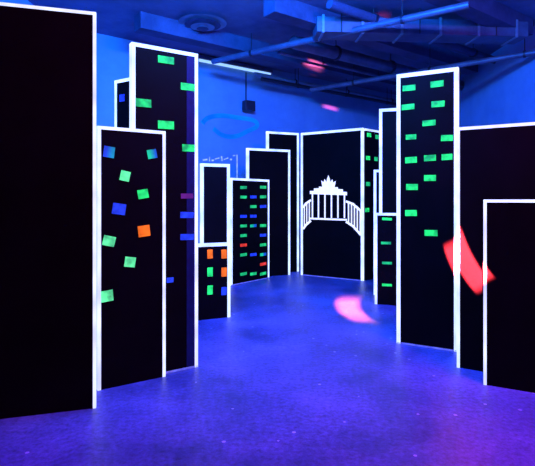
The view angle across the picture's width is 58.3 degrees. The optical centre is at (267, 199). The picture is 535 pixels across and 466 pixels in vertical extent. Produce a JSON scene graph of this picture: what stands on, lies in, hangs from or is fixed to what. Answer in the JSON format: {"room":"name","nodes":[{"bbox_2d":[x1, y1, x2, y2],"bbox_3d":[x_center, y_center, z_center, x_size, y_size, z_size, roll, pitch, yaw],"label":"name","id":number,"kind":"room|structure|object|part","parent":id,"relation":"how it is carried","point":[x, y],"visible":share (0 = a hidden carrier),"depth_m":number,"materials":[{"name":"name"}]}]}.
{"room":"laser tag arena","nodes":[
{"label":"laser tag arena","id":0,"kind":"room"},
{"bbox_2d":[0,0,32,4],"bbox_3d":[-3.650,-0.750,3.150,0.100,4.500,10.500,0,0,0],"label":"wall","id":1,"kind":"structure","parent":0,"point":[25,2],"depth_m":6.94,"materials":[{"name":"blue paint"}]},
{"bbox_2d":[96,33,396,261],"bbox_3d":[0.470,-0.750,11.365,10.274,4.500,0.102,0,0,-37],"label":"wall","id":2,"kind":"structure","parent":0,"point":[221,89],"depth_m":10.53,"materials":[{"name":"blue paint"}]},
{"bbox_2d":[203,155,237,177],"bbox_3d":[-0.998,-0.729,10.190,0.864,0.514,0.006,0,0,-37],"label":"painting","id":3,"kind":"object","parent":2,"relation":"attached to","point":[233,155],"depth_m":10.28,"materials":[{"name":"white paint"}]},
{"bbox_2d":[201,113,258,138],"bbox_3d":[-0.781,-1.581,10.354,1.502,0.538,0.006,0,0,-37],"label":"swirl","id":4,"kind":"object","parent":2,"relation":"attached to","point":[204,120],"visible":1,"depth_m":10.37,"materials":[{"name":"teal paint"}]},
{"bbox_2d":[198,54,272,74],"bbox_3d":[-0.674,-2.896,10.376,1.908,0.128,0.100,0,0,-37],"label":"tube light","id":5,"kind":"object","parent":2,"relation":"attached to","point":[201,58],"visible":0.89,"depth_m":10.35,"materials":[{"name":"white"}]},
{"bbox_2d":[0,262,534,465],"bbox_3d":[0.500,1.550,6.400,8.600,0.100,17.200,0,0,0],"label":"floor","id":6,"kind":"structure","parent":0,"point":[302,370],"depth_m":3.49,"materials":[{"name":"blue concrete"}]},
{"bbox_2d":[0,2,95,418],"bbox_3d":[-1.649,0.073,3.354,0.853,2.854,0.038,0,0,-16],"label":"cutout","id":7,"kind":"object","parent":6,"relation":"on","point":[48,54],"visible":1,"depth_m":3.37,"materials":[{"name":"black paint"}]},
{"bbox_2d":[114,78,128,127],"bbox_3d":[-1.314,0.108,4.985,0.746,2.784,0.068,0,0,33],"label":"cutout","id":8,"kind":"object","parent":6,"relation":"on","point":[121,86],"visible":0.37,"depth_m":5.10,"materials":[{"name":"black paint"}]},
{"bbox_2d":[96,126,165,390],"bbox_3d":[-1.110,0.458,3.941,0.560,2.084,0.038,0,0,-33],"label":"cutout","id":9,"kind":"object","parent":6,"relation":"on","point":[130,163],"visible":1,"depth_m":3.91,"materials":[{"name":"black paint"}]},
{"bbox_2d":[129,42,197,372],"bbox_3d":[-0.893,0.093,4.176,0.602,2.814,0.063,0,0,-33],"label":"cutout","id":10,"kind":"object","parent":6,"relation":"on","point":[163,82],"visible":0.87,"depth_m":4.21,"materials":[{"name":"black paint"}]},
{"bbox_2d":[198,242,229,319],"bbox_3d":[-0.680,1.023,6.088,0.424,0.954,0.058,0,0,-24],"label":"cutout","id":11,"kind":"object","parent":6,"relation":"on","point":[213,258],"visible":0.95,"depth_m":6.06,"materials":[{"name":"black paint"}]},
{"bbox_2d":[200,163,229,242],"bbox_3d":[-0.689,0.513,6.288,0.391,1.974,0.058,0,0,-20],"label":"cutout","id":12,"kind":"object","parent":6,"relation":"on","point":[214,178],"visible":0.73,"depth_m":6.26,"materials":[{"name":"black paint"}]},
{"bbox_2d":[230,178,268,285],"bbox_3d":[-0.325,0.555,8.831,0.059,1.889,1.073,0,0,39],"label":"cutout","id":13,"kind":"object","parent":6,"relation":"on","point":[249,198],"visible":0.98,"depth_m":8.76,"materials":[{"name":"black paint"}]},
{"bbox_2d":[246,148,289,275],"bbox_3d":[0.018,0.248,9.458,0.929,2.504,0.058,0,0,-24],"label":"cutout","id":14,"kind":"object","parent":6,"relation":"on","point":[273,165],"visible":0.73,"depth_m":9.50,"materials":[{"name":"black paint"}]},
{"bbox_2d":[266,131,298,271],"bbox_3d":[0.313,0.048,9.963,0.730,2.904,0.058,0,0,-23],"label":"cutout","id":15,"kind":"object","parent":6,"relation":"on","point":[274,140],"visible":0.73,"depth_m":10.02,"materials":[{"name":"black paint"}]},
{"bbox_2d":[301,128,363,280],"bbox_3d":[1.230,0.081,9.261,1.316,2.839,0.050,0,0,33],"label":"cutout","id":16,"kind":"object","parent":6,"relation":"on","point":[332,161],"visible":1,"depth_m":9.21,"materials":[{"name":"black paint"}]},
{"bbox_2d":[302,175,360,234],"bbox_3d":[1.221,0.094,9.241,1.250,1.142,0.006,0,0,33],"label":"painting","id":17,"kind":"object","parent":16,"relation":"attached to","point":[331,204],"depth_m":9.23,"materials":[{"name":"white paint"}]},
{"bbox_2d":[364,128,378,279],"bbox_3d":[1.989,0.083,9.121,0.519,2.834,0.048,0,0,-43],"label":"cutout","id":18,"kind":"object","parent":6,"relation":"on","point":[371,137],"visible":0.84,"depth_m":9.03,"materials":[{"name":"black paint"}]},
{"bbox_2d":[374,170,378,294],"bbox_3d":[1.972,0.510,7.575,0.581,1.979,0.058,0,0,10],"label":"cutout","id":19,"kind":"object","parent":6,"relation":"on","point":[376,172],"visible":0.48,"depth_m":7.59,"materials":[{"name":"black paint"}]},
{"bbox_3d":[1.972,0.512,7.575,0.573,1.975,0.050,0,0,10],"label":"panel","id":20,"kind":"part","parent":19,"relation":"part of","materials":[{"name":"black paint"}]},
{"bbox_2d":[375,213,396,305],"bbox_3d":[1.833,0.843,6.843,0.593,1.314,0.058,0,0,20],"label":"cutout","id":21,"kind":"object","parent":6,"relation":"on","point":[385,223],"visible":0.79,"depth_m":6.87,"materials":[{"name":"black paint"}]},
{"bbox_2d":[379,108,396,212],"bbox_3d":[2.015,0.073,7.054,0.728,2.854,0.058,0,0,18],"label":"cutout","id":22,"kind":"object","parent":6,"relation":"on","point":[387,117],"visible":0.3,"depth_m":7.10,"materials":[{"name":"black paint"}]},
{"bbox_2d":[397,67,458,351],"bbox_3d":[1.632,0.093,4.909,0.606,2.814,0.063,0,0,29],"label":"cutout","id":23,"kind":"object","parent":6,"relation":"on","point":[427,101],"visible":0.96,"depth_m":4.88,"materials":[{"name":"black paint"}]},
{"bbox_2d":[457,122,534,371],"bbox_3d":[2.084,0.425,4.095,0.878,2.149,0.043,0,0,30],"label":"cutout","id":24,"kind":"object","parent":6,"relation":"on","point":[495,162],"visible":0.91,"depth_m":4.21,"materials":[{"name":"black paint"}]},
{"bbox_2d":[483,199,534,392],"bbox_3d":[2.138,0.748,3.715,0.850,1.504,0.043,0,0,28],"label":"cutout","id":25,"kind":"object","parent":6,"relation":"on","point":[508,224],"visible":1,"depth_m":3.81,"materials":[{"name":"black paint"}]},
{"bbox_2d":[28,0,534,94],"bbox_3d":[0.500,-3.050,6.400,8.600,0.100,17.200,0,0,0],"label":"ceiling","id":26,"kind":"structure","parent":0,"point":[115,18],"depth_m":7.85,"materials":[{"name":"blue paint"}]},
{"bbox_2d":[178,14,226,30],"bbox_3d":[-1.080,-2.925,8.000,0.800,0.150,0.800,0,0,0],"label":"ceiling vent","id":27,"kind":"object","parent":26,"relation":"in","point":[199,22],"visible":0.99,"depth_m":7.88,"materials":[{"name":"metal"}]},
{"bbox_2d":[242,72,254,111],"bbox_3d":[-0.429,-2.369,10.486,0.260,0.861,0.220,0,0,-37],"label":"loudspeaker","id":28,"kind":"object","parent":26,"relation":"hanging from","point":[247,105],"visible":1,"depth_m":10.42,"materials":[{"name":"plastic"}]},
{"bbox_2d":[134,11,396,89],"bbox_3d":[1.223,-2.870,10.242,8.324,0.260,0.280,0,0,-37],"label":"ceiling beam","id":29,"kind":"structure","parent":26,"relation":"attached to","point":[145,23],"depth_m":8.74,"materials":[{"name":"paint"}]},
{"bbox_2d":[253,69,396,102],"bbox_3d":[1.998,-2.819,12.018,5.700,0.362,0.125,0,0,-37],"label":"ceiling pipe","id":30,"kind":"object","parent":26,"relation":"hanging from","point":[255,74],"visible":0.73,"depth_m":11.28,"materials":[{"name":"metal"}]},
{"bbox_2d":[260,68,396,105],"bbox_3d":[1.909,-2.750,11.637,5.100,0.500,0.100,0,0,-37],"label":"ceiling pipe","id":31,"kind":"object","parent":26,"relation":"hanging from","point":[297,85],"visible":0.8,"depth_m":11.26,"materials":[{"name":"plastic"}]},
{"bbox_2d":[277,51,396,81],"bbox_3d":[2.344,-2.791,10.149,5.400,0.418,0.075,0,0,-37],"label":"ceiling pipe","id":32,"kind":"object","parent":26,"relation":"hanging from","point":[322,62],"visible":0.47,"depth_m":9.23,"materials":[{"name":"plastic"}]},
{"bbox_2d":[211,0,469,63],"bbox_3d":[0.841,-2.789,7.824,4.617,0.422,0.125,0,0,35],"label":"ceiling pipe","id":33,"kind":"object","parent":26,"relation":"hanging from","point":[402,19],"visible":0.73,"depth_m":7.31,"materials":[{"name":"plastic"}]},
{"bbox_2d":[263,0,477,74],"bbox_3d":[2.228,-2.870,8.745,5.524,0.260,0.280,0,0,-37],"label":"ceiling beam","id":34,"kind":"structure","parent":26,"relation":"attached to","point":[296,13],"depth_m":8.46,"materials":[{"name":"paint"}]},
{"bbox_2d":[289,35,463,89],"bbox_3d":[2.505,-2.781,9.769,5.200,0.438,0.275,0,0,-37],"label":"ceiling pipe","id":35,"kind":"object","parent":26,"relation":"hanging from","point":[335,53],"visible":0.59,"depth_m":8.98,"materials":[{"name":"plastic"}]},
{"bbox_2d":[326,0,495,63],"bbox_3d":[2.810,-2.871,8.370,4.800,0.258,0.175,0,0,-37],"label":"ceiling pipe","id":36,"kind":"object","parent":26,"relation":"hanging from","point":[334,5],"visible":0.56,"depth_m":7.39,"materials":[{"name":"metal"}]},
{"bbox_2d":[313,8,527,45],"bbox_3d":[2.446,-2.790,7.719,3.400,0.420,0.450,0,0,-4],"label":"air duct","id":37,"kind":"object","parent":26,"relation":"hanging from","point":[440,30],"visible":0.81,"depth_m":7.56,"materials":[{"name":"metal"}]},
{"bbox_3d":[2.381,-2.800,7.498,0.018,0.400,0.018,0,0,-26],"label":"hanger rod","id":38,"kind":"part","parent":37,"relation":"part of","materials":[{"name":"metal"}]},
{"bbox_2d":[309,39,534,91],"bbox_3d":[3.097,-2.709,9.151,5.385,0.582,0.125,0,0,38],"label":"ceiling pipe","id":39,"kind":"object","parent":26,"relation":"hanging from","point":[524,54],"visible":0.72,"depth_m":9.02,"materials":[{"name":"plastic"}]},
{"bbox_2d":[423,0,532,35],"bbox_3d":[3.273,-2.870,7.279,2.624,0.260,0.280,0,0,-37],"label":"ceiling beam","id":40,"kind":"structure","parent":26,"relation":"attached to","point":[487,13],"depth_m":7.24,"materials":[{"name":"paint"}]},
{"bbox_2d":[459,26,534,126],"bbox_3d":[4.650,-0.750,6.200,0.100,4.500,16.600,0,0,0],"label":"wall","id":41,"kind":"structure","parent":0,"point":[501,92],"depth_m":9.44,"materials":[{"name":"blue paint"}]}
]}

